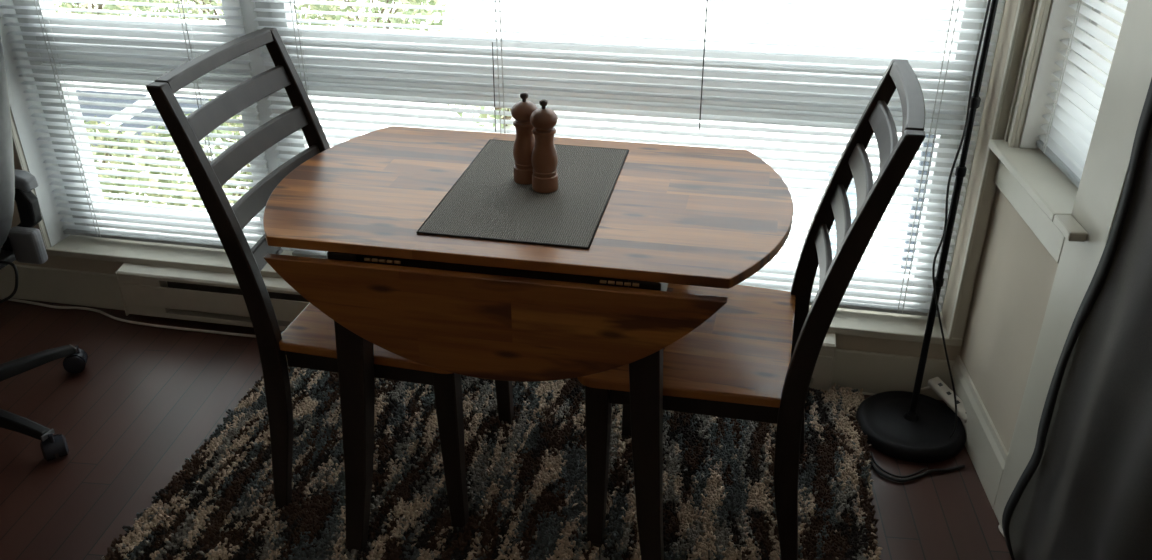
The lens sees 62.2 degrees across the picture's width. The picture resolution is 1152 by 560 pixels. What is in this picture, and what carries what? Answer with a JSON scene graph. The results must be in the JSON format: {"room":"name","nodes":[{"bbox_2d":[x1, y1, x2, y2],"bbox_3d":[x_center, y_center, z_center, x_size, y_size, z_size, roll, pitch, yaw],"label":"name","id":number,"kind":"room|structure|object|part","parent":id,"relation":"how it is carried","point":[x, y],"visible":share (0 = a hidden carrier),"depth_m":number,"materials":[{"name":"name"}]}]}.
{"room":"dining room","nodes":[
{"label":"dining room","id":0,"kind":"room"},
{"bbox_2d":[0,298,1011,559],"bbox_3d":[-0.850,1.324,0.863,6.000,0.100,5.160,5,29,10],"label":"floor","id":1,"kind":"structure","parent":0,"point":[144,399],"depth_m":2.45,"materials":[{"name":"laminate"}]},
{"bbox_2d":[0,36,87,460],"bbox_3d":[-1.624,-0.099,2.210,0.736,1.135,0.736,5,29,10],"label":"office chair","id":2,"kind":"object","parent":1,"relation":"on","point":[23,243],"visible":1,"depth_m":2.39,"materials":[{"name":"black plastic"}]},
{"bbox_3d":[-1.391,-0.274,2.047,0.220,0.675,0.444,5,29,10],"label":"backrest","id":3,"kind":"part","parent":2,"relation":"part of","materials":[{"name":"grey fabric"}]},
{"bbox_3d":[-1.457,0.341,2.395,0.322,0.055,0.050,9,30,17],"label":"leg","id":4,"kind":"part","parent":2,"relation":"part of","materials":[{"name":"black plastic"}]},
{"bbox_3d":[-1.561,-0.267,2.424,0.412,0.045,0.061,5,29,10],"label":"armrest","id":5,"kind":"part","parent":2,"relation":"part of","materials":[{"name":"grey plastic"}]},
{"bbox_3d":[-1.523,0.239,2.584,0.050,0.055,0.322,20,34,32],"label":"leg","id":6,"kind":"part","parent":2,"relation":"part of","materials":[{"name":"black plastic"}]},
{"bbox_2d":[45,433,62,455],"bbox_3d":[-1.302,0.398,2.373,0.032,0.047,0.061,-17,33,-28],"label":"caster wheel","id":7,"kind":"object","parent":2,"relation":"attached to","point":[53,443],"depth_m":2.36,"materials":[{"name":"plastic"}]},
{"bbox_2d":[63,345,87,362],"bbox_3d":[-1.431,0.211,2.720,0.061,0.047,0.032,-7,29,-13],"label":"caster wheel","id":8,"kind":"object","parent":2,"relation":"attached to","point":[72,354],"depth_m":2.70,"materials":[{"name":"plastic"}]},
{"bbox_2d":[0,297,255,337],"bbox_3d":[-1.515,0.105,3.014,1.501,0.009,0.044,7,29,13],"label":"cable","id":9,"kind":"object","parent":1,"relation":"on","point":[10,299],"visible":0.89,"depth_m":2.96,"materials":[{"name":"plastic"}]},
{"bbox_2d":[102,352,882,559],"bbox_3d":[-0.180,0.587,2.088,1.666,0.032,1.574,5,29,10],"label":"shag rug","id":10,"kind":"object","parent":1,"relation":"on","point":[526,477],"visible":0.61,"depth_m":2.25,"materials":[{"name":"multicoloured carpet"}]},
{"bbox_2d":[146,27,513,527],"bbox_3d":[-0.470,0.003,2.140,0.585,1.005,0.472,5,29,10],"label":"dining chair","id":11,"kind":"object","parent":10,"relation":"on","point":[309,342],"visible":0.6,"depth_m":2.00,"materials":[{"name":"brown paint"}]},
{"bbox_3d":[-0.736,-0.453,1.956,0.045,0.026,0.401,5,29,10],"label":"rail","id":12,"kind":"part","parent":11,"relation":"part of","materials":[{"name":"brown paint"}]},
{"bbox_3d":[-0.703,0.086,1.991,0.175,1.003,0.028,5,29,10],"label":"post","id":13,"kind":"part","parent":11,"relation":"part of","materials":[{"name":"brown paint"}]},
{"bbox_3d":[-0.617,-0.114,2.360,0.175,1.003,0.028,5,29,10],"label":"post","id":14,"kind":"part","parent":11,"relation":"part of","materials":[{"name":"brown paint"}]},
{"bbox_3d":[-0.396,0.089,2.169,0.375,0.056,0.400,5,29,10],"label":"seat frame","id":15,"kind":"part","parent":11,"relation":"part of","materials":[{"name":"brown paint"}]},
{"bbox_3d":[-0.386,0.056,2.149,0.413,0.021,0.472,5,29,10],"label":"seat","id":16,"kind":"part","parent":11,"relation":"part of","materials":[{"name":"brown wood"}]},
{"bbox_3d":[-0.265,0.360,2.058,0.048,0.429,0.048,5,29,10],"label":"leg","id":17,"kind":"part","parent":11,"relation":"part of","materials":[{"name":"brown paint"}]},
{"bbox_3d":[-0.186,0.178,2.395,0.048,0.429,0.048,5,29,10],"label":"leg","id":18,"kind":"part","parent":11,"relation":"part of","materials":[{"name":"brown paint"}]},
{"bbox_2d":[263,126,792,559],"bbox_3d":[-0.092,0.136,2.156,1.068,0.738,0.708,5,29,10],"label":"table","id":19,"kind":"object","parent":10,"relation":"on","point":[673,214],"visible":0.88,"depth_m":1.78,"materials":[{"name":"brown wood"}]},
{"bbox_3d":[-0.449,0.260,1.950,0.094,0.717,0.094,5,29,10],"label":"leg","id":20,"kind":"part","parent":19,"relation":"part of","materials":[{"name":"brown paint"}]},
{"bbox_2d":[416,139,628,248],"bbox_3d":[-0.089,-0.193,1.982,0.337,0.004,0.516,5,29,10],"label":"placemat","id":21,"kind":"object","parent":19,"relation":"on","point":[486,202],"visible":1,"depth_m":1.91,"materials":[{"name":"grey fabric"}]},
{"bbox_2d":[511,92,537,183],"bbox_3d":[-0.104,-0.294,1.968,0.056,0.189,0.056,5,29,10],"label":"pepper mill","id":22,"kind":"object","parent":21,"relation":"on","point":[521,111],"visible":0.76,"depth_m":1.95,"materials":[{"name":"brown wood"}]},
{"bbox_3d":[-0.105,-0.369,1.928,0.017,0.019,0.017,5,29,10],"label":"knob","id":23,"kind":"part","parent":22,"relation":"part of","materials":[{"name":"metal"}]},
{"bbox_2d":[530,99,557,192],"bbox_3d":[-0.064,-0.272,1.928,0.056,0.189,0.056,5,29,10],"label":"pepper mill","id":24,"kind":"object","parent":21,"relation":"on","point":[544,159],"visible":1,"depth_m":1.92,"materials":[{"name":"brown wood"}]},
{"bbox_3d":[-0.064,-0.347,1.887,0.017,0.019,0.017,5,29,10],"label":"knob","id":25,"kind":"part","parent":24,"relation":"part of","materials":[{"name":"metal"}]},
{"bbox_3d":[0.141,0.316,1.842,0.094,0.717,0.094,5,29,10],"label":"leg","id":26,"kind":"part","parent":19,"relation":"part of","materials":[{"name":"brown paint"}]},
{"bbox_2d":[577,59,925,559],"bbox_3d":[0.334,0.078,1.995,0.585,1.005,0.472,6,29,12],"label":"dining chair","id":27,"kind":"object","parent":10,"relation":"on","point":[755,358],"visible":0.89,"depth_m":1.90,"materials":[{"name":"brown paint"}]},
{"bbox_3d":[0.047,0.385,2.011,0.048,0.429,0.048,6,29,12],"label":"leg","id":28,"kind":"part","parent":27,"relation":"part of","materials":[{"name":"brown paint"}]},
{"bbox_3d":[0.139,0.204,2.346,0.048,0.429,0.048,6,29,12],"label":"leg","id":29,"kind":"part","parent":27,"relation":"part of","materials":[{"name":"brown paint"}]},
{"bbox_3d":[0.250,0.114,2.038,0.413,0.021,0.472,6,29,12],"label":"seat","id":30,"kind":"part","parent":27,"relation":"part of","materials":[{"name":"brown wood"}]},
{"bbox_3d":[0.261,0.149,2.053,0.375,0.056,0.400,6,29,12],"label":"seat frame","id":31,"kind":"part","parent":27,"relation":"part of","materials":[{"name":"brown paint"}]},
{"bbox_3d":[0.471,0.199,1.772,0.175,1.003,0.028,6,29,12],"label":"post","id":32,"kind":"part","parent":27,"relation":"part of","materials":[{"name":"brown paint"}]},
{"bbox_3d":[0.572,0.001,2.138,0.175,1.003,0.028,6,29,12],"label":"post","id":33,"kind":"part","parent":27,"relation":"part of","materials":[{"name":"brown paint"}]},
{"bbox_3d":[0.594,-0.324,1.707,0.045,0.026,0.401,6,29,12],"label":"rail","id":34,"kind":"part","parent":27,"relation":"part of","materials":[{"name":"brown paint"}]},
{"bbox_2d":[847,386,930,394],"bbox_3d":[0.828,0.291,2.595,0.275,0.064,0.018,5,29,10],"label":"cable","id":35,"kind":"object","parent":1,"relation":"on","point":[928,387],"visible":0.33,"depth_m":2.61,"materials":[{"name":"plastic"}]},
{"bbox_2d":[870,452,927,477],"bbox_3d":[0.785,0.460,2.340,0.140,0.005,0.069,13,31,23],"label":"cable","id":36,"kind":"object","parent":1,"relation":"on","point":[873,459],"visible":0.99,"depth_m":2.32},
{"bbox_2d":[866,451,964,481],"bbox_3d":[0.813,0.459,2.341,0.258,0.008,0.129,12,31,21],"label":"cable","id":37,"kind":"object","parent":1,"relation":"on","point":[874,467],"visible":0.79,"depth_m":2.32,"materials":[{"name":"black plastic"}]},
{"bbox_2d":[855,0,998,462],"bbox_3d":[0.860,-0.498,1.999,0.324,2.020,0.324,5,29,10],"label":"floor lamp","id":38,"kind":"object","parent":1,"relation":"on","point":[914,426],"depth_m":2.38,"materials":[{"name":"black metal"}]},
{"bbox_3d":[0.973,0.310,2.475,0.034,0.049,0.155,-11,30,-19],"label":"power strip","id":39,"kind":"part","parent":38,"relation":"part of","materials":[{"name":"white plastic"}]},
{"bbox_3d":[0.890,-0.312,2.051,0.131,1.556,0.026,19,34,32],"label":"cord","id":40,"kind":"part","parent":38,"relation":"part of","materials":[{"name":"black plastic"}]},
{"bbox_2d":[996,515,1003,535],"bbox_3d":[0.945,0.612,2.057,0.017,0.007,0.306,4,29,8],"label":"cable","id":41,"kind":"object","parent":1,"relation":"on","point":[1000,525],"visible":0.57,"depth_m":2.15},
{"bbox_2d":[1,0,1018,360],"bbox_3d":[-1.124,-0.997,2.517,4.440,2.420,0.220,5,29,10],"label":"wall","id":42,"kind":"structure","parent":0,"point":[848,342],"depth_m":2.49,"materials":[{"name":"white paint"}]},
{"bbox_2d":[10,112,49,248],"bbox_3d":[-1.658,-1.024,2.488,0.012,2.100,0.020,5,29,10],"label":"trim","id":43,"kind":"structure","parent":42,"relation":"attached to","point":[16,143],"depth_m":2.84,"materials":[{"name":"paint"}]},
{"bbox_2d":[0,0,74,246],"bbox_3d":[-1.638,-1.034,2.560,0.005,2.050,0.119,5,29,10],"label":"trim","id":44,"kind":"structure","parent":42,"relation":"attached to","point":[21,114],"depth_m":2.86,"materials":[{"name":"white plastic"}]},
{"bbox_2d":[12,0,293,250],"bbox_3d":[-1.245,-1.042,2.572,0.765,2.050,0.092,5,29,10],"label":"window","id":45,"kind":"structure","parent":42,"relation":"in","point":[247,7],"depth_m":2.77,"materials":[{"name":"white plastic"}]},
{"bbox_2d":[0,0,282,253],"bbox_3d":[-1.266,-1.005,2.502,0.745,2.019,0.040,5,29,10],"label":"window blind","id":46,"kind":"object","parent":45,"relation":"attached to","point":[166,238],"visible":0.74,"depth_m":2.81,"materials":[{"name":"white plastic"}]},
{"bbox_3d":[-1.503,-1.014,2.551,0.014,1.978,0.032,5,29,10],"label":"cord","id":47,"kind":"part","parent":46,"relation":"part of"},
{"bbox_3d":[-1.263,-0.122,2.978,0.745,0.012,0.024,5,29,10],"label":"rail","id":48,"kind":"part","parent":46,"relation":"part of","materials":[{"name":"white plastic"}]},
{"bbox_3d":[-1.067,-0.973,2.472,0.014,1.978,0.032,5,29,10],"label":"cord","id":49,"kind":"part","parent":46,"relation":"part of","materials":[{"name":"white fabric"}]},
{"bbox_2d":[115,262,835,391],"bbox_3d":[-0.352,0.126,2.769,2.134,0.164,0.054,5,29,10],"label":"baseboard heater","id":50,"kind":"object","parent":42,"relation":"attached to","point":[147,290],"visible":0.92,"depth_m":2.89,"materials":[{"name":"metal"}]},
{"bbox_3d":[-0.348,0.121,2.790,2.130,0.128,0.012,5,29,10],"label":"panel","id":51,"kind":"part","parent":50,"relation":"part of","materials":[{"name":"white metal"}]},
{"bbox_2d":[0,264,954,399],"bbox_3d":[-1.148,0.067,2.962,4.430,0.125,0.012,5,29,10],"label":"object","id":52,"kind":"structure","parent":42,"relation":"attached to","point":[873,372],"depth_m":2.99,"materials":[{"name":"paint"}]},
{"bbox_2d":[46,235,962,345],"bbox_3d":[-0.355,-0.001,2.817,2.822,0.022,0.158,5,29,10],"label":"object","id":53,"kind":"structure","parent":42,"relation":"attached to","point":[853,322],"depth_m":2.90,"materials":[{"name":"paint"}]},
{"bbox_2d":[255,0,1005,311],"bbox_3d":[0.068,-0.919,2.334,1.915,2.050,0.086,5,29,10],"label":"window","id":54,"kind":"structure","parent":42,"relation":"in","point":[964,4],"depth_m":2.49,"materials":[{"name":"white plastic"}]},
{"bbox_2d":[251,0,1004,316],"bbox_3d":[0.056,-0.879,2.258,1.875,2.019,0.044,5,29,10],"label":"window blind","id":55,"kind":"object","parent":54,"relation":"attached to","point":[859,303],"visible":0.62,"depth_m":2.45,"materials":[{"name":"white plastic"}]},
{"bbox_3d":[-0.744,-0.943,2.413,0.014,1.978,0.032,5,29,10],"label":"cord","id":56,"kind":"part","parent":55,"relation":"part of","materials":[{"name":"white fabric"}]},
{"bbox_3d":[-0.215,-0.503,2.502,0.005,0.240,0.003,-7,29,-13],"label":"pull cord","id":57,"kind":"part","parent":55,"relation":"part of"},
{"bbox_3d":[-0.195,-0.891,2.312,0.014,1.978,0.032,5,29,10],"label":"cord","id":58,"kind":"part","parent":55,"relation":"part of","materials":[{"name":"white fabric"}]},
{"bbox_3d":[0.059,0.004,2.736,1.875,0.012,0.024,5,29,10],"label":"rail","id":59,"kind":"part","parent":55,"relation":"part of","materials":[{"name":"white plastic"}]},
{"bbox_3d":[0.313,-1.043,2.087,0.003,1.500,0.004,5,29,10],"label":"pull cord","id":60,"kind":"part","parent":55,"relation":"part of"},
{"bbox_3d":[0.872,-0.790,2.117,0.014,1.978,0.032,5,29,10],"label":"cord","id":61,"kind":"part","parent":55,"relation":"part of","materials":[{"name":"white fabric"}]},
{"bbox_2d":[948,0,1033,338],"bbox_3d":[0.990,-0.773,2.004,0.035,2.100,0.020,5,29,10],"label":"trim","id":62,"kind":"structure","parent":42,"relation":"attached to","point":[987,186],"depth_m":2.29,"materials":[{"name":"paint"}]},
{"bbox_2d":[960,0,1057,451],"bbox_3d":[1.067,-0.620,1.802,0.150,2.420,0.700,2,28,4],"label":"wall","id":63,"kind":"structure","parent":0,"point":[1016,274],"depth_m":2.21,"materials":[{"name":"beige paint"}]},
{"bbox_2d":[947,355,1007,508],"bbox_3d":[0.992,0.366,2.375,0.014,0.142,0.439,2,28,4],"label":"baseboard","id":64,"kind":"structure","parent":63,"relation":"attached to","point":[987,452],"depth_m":2.32,"materials":[{"name":"paint"}]},
{"bbox_2d":[1004,0,1050,147],"bbox_3d":[0.999,-1.000,1.845,0.020,1.550,0.073,2,28,4],"label":"trim","id":65,"kind":"structure","parent":63,"relation":"attached to","point":[1040,11],"depth_m":2.11,"materials":[{"name":"paint"}]},
{"bbox_2d":[994,159,1064,262],"bbox_3d":[0.990,-0.174,2.085,0.014,0.087,0.438,2,28,4],"label":"trim","id":66,"kind":"structure","parent":63,"relation":"attached to","point":[1048,234],"depth_m":2.06,"materials":[{"name":"paint"}]},
{"bbox_2d":[989,139,1087,241],"bbox_3d":[1.006,-0.198,2.007,0.123,0.020,0.510,2,28,4],"label":"trim","id":67,"kind":"structure","parent":63,"relation":"attached to","point":[1046,184],"depth_m":2.00,"materials":[{"name":"paint"}]},
{"bbox_2d":[1019,0,1091,148],"bbox_3d":[1.033,-0.873,1.658,0.083,1.497,0.370,2,28,4],"label":"trim","id":68,"kind":"structure","parent":63,"relation":"attached to","point":[1060,9],"depth_m":2.08,"materials":[{"name":"white plastic"}]},
{"bbox_2d":[993,0,1151,529],"bbox_3d":[0.963,-0.464,1.588,0.014,2.350,0.160,2,28,4],"label":"trim","id":69,"kind":"structure","parent":63,"relation":"attached to","point":[1102,182],"depth_m":1.77,"materials":[{"name":"paint"}]},
{"bbox_2d":[1070,0,1127,121],"bbox_3d":[1.103,-0.870,1.653,0.055,1.498,0.370,2,28,4],"label":"window","id":70,"kind":"structure","parent":63,"relation":"in","point":[1103,1],"depth_m":2.01,"materials":[{"name":"white plastic"}]},
{"bbox_2d":[1036,0,1127,187],"bbox_3d":[1.036,-0.870,1.659,0.040,1.473,0.358,2,28,4],"label":"window blind","id":71,"kind":"object","parent":70,"relation":"attached to","point":[1066,141],"visible":0.53,"depth_m":1.97,"materials":[{"name":"white plastic"}]},
{"bbox_3d":[1.038,-0.227,2.005,0.024,0.012,0.358,2,28,4],"label":"rail","id":72,"kind":"part","parent":71,"relation":"part of","materials":[{"name":"white plastic"}]},
{"bbox_3d":[1.045,-0.913,1.769,0.032,1.432,0.014,2,28,4],"label":"cord","id":73,"kind":"part","parent":71,"relation":"part of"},
{"label":"outside","id":74,"kind":"structure","parent":0,"visible":0},
{"bbox_2d":[76,90,235,154],"bbox_3d":[-3.492,-0.947,5.615,3.100,0.012,1.200,5,29,10],"label":"asphalt path","id":75,"kind":"structure","parent":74,"point":[81,98],"depth_m":5.78,"materials":[{"name":"grey asphalt"}]},
{"bbox_2d":[93,95,153,131],"bbox_3d":[-2.684,-0.881,5.469,0.126,0.004,1.164,3,28,6],"label":"painted line","id":76,"kind":"structure","parent":75,"relation":"on","point":[141,102],"depth_m":5.71,"materials":[{"name":"white paint"}]},
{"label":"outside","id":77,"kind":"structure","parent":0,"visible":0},
{"bbox_2d":[53,0,960,268],"bbox_3d":[1.631,-5.534,14.215,30.000,0.100,25.240,5,29,10],"label":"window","id":78,"kind":"structure","parent":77,"point":[676,3],"depth_m":7.29,"materials":[{"name":"concrete"}]},
{"bbox_2d":[53,0,159,16],"bbox_3d":[-3.684,-2.203,7.073,1.232,0.851,1.206,5,29,10],"label":"shrub","id":79,"kind":"object","parent":78,"relation":"on","point":[63,5],"visible":0.16,"depth_m":6.98,"materials":[{"name":"green plant"}]},
{"bbox_3d":[-3.670,-2.119,7.090,0.882,0.687,0.863,5,29,10],"label":"stem","id":80,"kind":"part","parent":79,"relation":"part of","materials":[{"name":"green plant"}]},
{"bbox_2d":[83,116,146,200],"bbox_3d":[-2.275,-0.530,4.405,0.635,0.426,0.635,5,29,10],"label":"shrub","id":81,"kind":"object","parent":78,"relation":"on","point":[85,122],"visible":0.2,"depth_m":4.37,"materials":[{"name":"green plant"}]},
{"bbox_3d":[-2.275,-0.486,4.407,0.443,0.347,0.434,5,29,10],"label":"stem","id":82,"kind":"part","parent":81,"relation":"part of","materials":[{"name":"green plant"}]},
{"bbox_2d":[124,98,252,207],"bbox_3d":[-1.573,-0.531,4.290,0.880,0.542,0.856,5,29,10],"label":"shrub","id":83,"kind":"object","parent":78,"relation":"on","point":[236,116],"visible":0.2,"depth_m":4.08,"materials":[{"name":"green plant"}]},
{"bbox_3d":[-1.580,-0.480,4.301,0.619,0.433,0.605,5,29,10],"label":"stem","id":84,"kind":"part","parent":83,"relation":"part of","materials":[{"name":"green plant"}]},
{"bbox_2d":[138,0,296,20],"bbox_3d":[-2.436,-1.925,6.635,1.144,0.799,1.124,5,29,10],"label":"shrub","id":85,"kind":"object","parent":78,"relation":"on","point":[197,2],"visible":0.16,"depth_m":6.34,"materials":[{"name":"green plant"}]},
{"bbox_3d":[-2.447,-1.864,6.653,0.809,0.644,0.792,5,29,10],"label":"stem","id":86,"kind":"part","parent":85,"relation":"part of","materials":[{"name":"green plant"}]},
{"bbox_2d":[294,0,447,31],"bbox_3d":[-1.380,-1.790,6.405,1.032,0.744,1.034,5,29,10],"label":"shrub","id":87,"kind":"object","parent":78,"relation":"on","point":[333,8],"visible":0.25,"depth_m":6.22,"materials":[{"name":"green plant"}]},
{"bbox_3d":[-1.380,-1.721,6.424,0.736,0.602,0.720,5,29,10],"label":"stem","id":88,"kind":"part","parent":87,"relation":"part of","materials":[{"name":"green plant"}]},
{"bbox_2d":[447,32,513,128],"bbox_3d":[-0.415,-1.112,5.368,0.808,0.531,0.815,5,29,10],"label":"shrub","id":89,"kind":"object","parent":78,"relation":"on","point":[488,116],"visible":0.09,"depth_m":5.28,"materials":[{"name":"green plant"}]},
{"bbox_3d":[-0.405,-1.071,5.391,0.590,0.432,0.577,5,29,10],"label":"stem","id":90,"kind":"part","parent":89,"relation":"part of","materials":[{"name":"plant"}]},
{"bbox_2d":[828,165,856,254],"bbox_3d":[1.046,-0.200,3.738,0.164,0.445,0.220,5,29,10],"label":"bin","id":91,"kind":"object","parent":78,"relation":"on","point":[851,203],"visible":0.09,"depth_m":3.62,"materials":[{"name":"plastic"}]},
{"bbox_3d":[1.045,-0.385,3.639,0.164,0.025,0.220,5,29,10],"label":"lid","id":92,"kind":"part","parent":91,"relation":"part of","materials":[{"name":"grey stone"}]},
{"bbox_2d":[900,134,935,269],"bbox_3d":[1.200,-0.196,3.356,0.120,0.800,0.100,5,29,10],"label":"metal post","id":93,"kind":"object","parent":78,"relation":"on","point":[924,144],"visible":0.02,"depth_m":3.29,"materials":[{"name":"grey metal"}]},
{"bbox_3d":[-0.859,-0.886,-0.327,6.000,0.080,5.160,5,29,10],"label":"ceiling","id":94,"kind":"structure","parent":0,"visible":0},
{"bbox_2d":[1002,78,1151,559],"bbox_3d":[0.887,-0.219,1.083,0.100,2.392,1.028,2,28,4],"label":"sheer curtain","id":95,"kind":"object","parent":94,"relation":"hanging from","point":[1084,491],"visible":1,"depth_m":1.65,"materials":[{"name":"grey fabric"}]}
]}

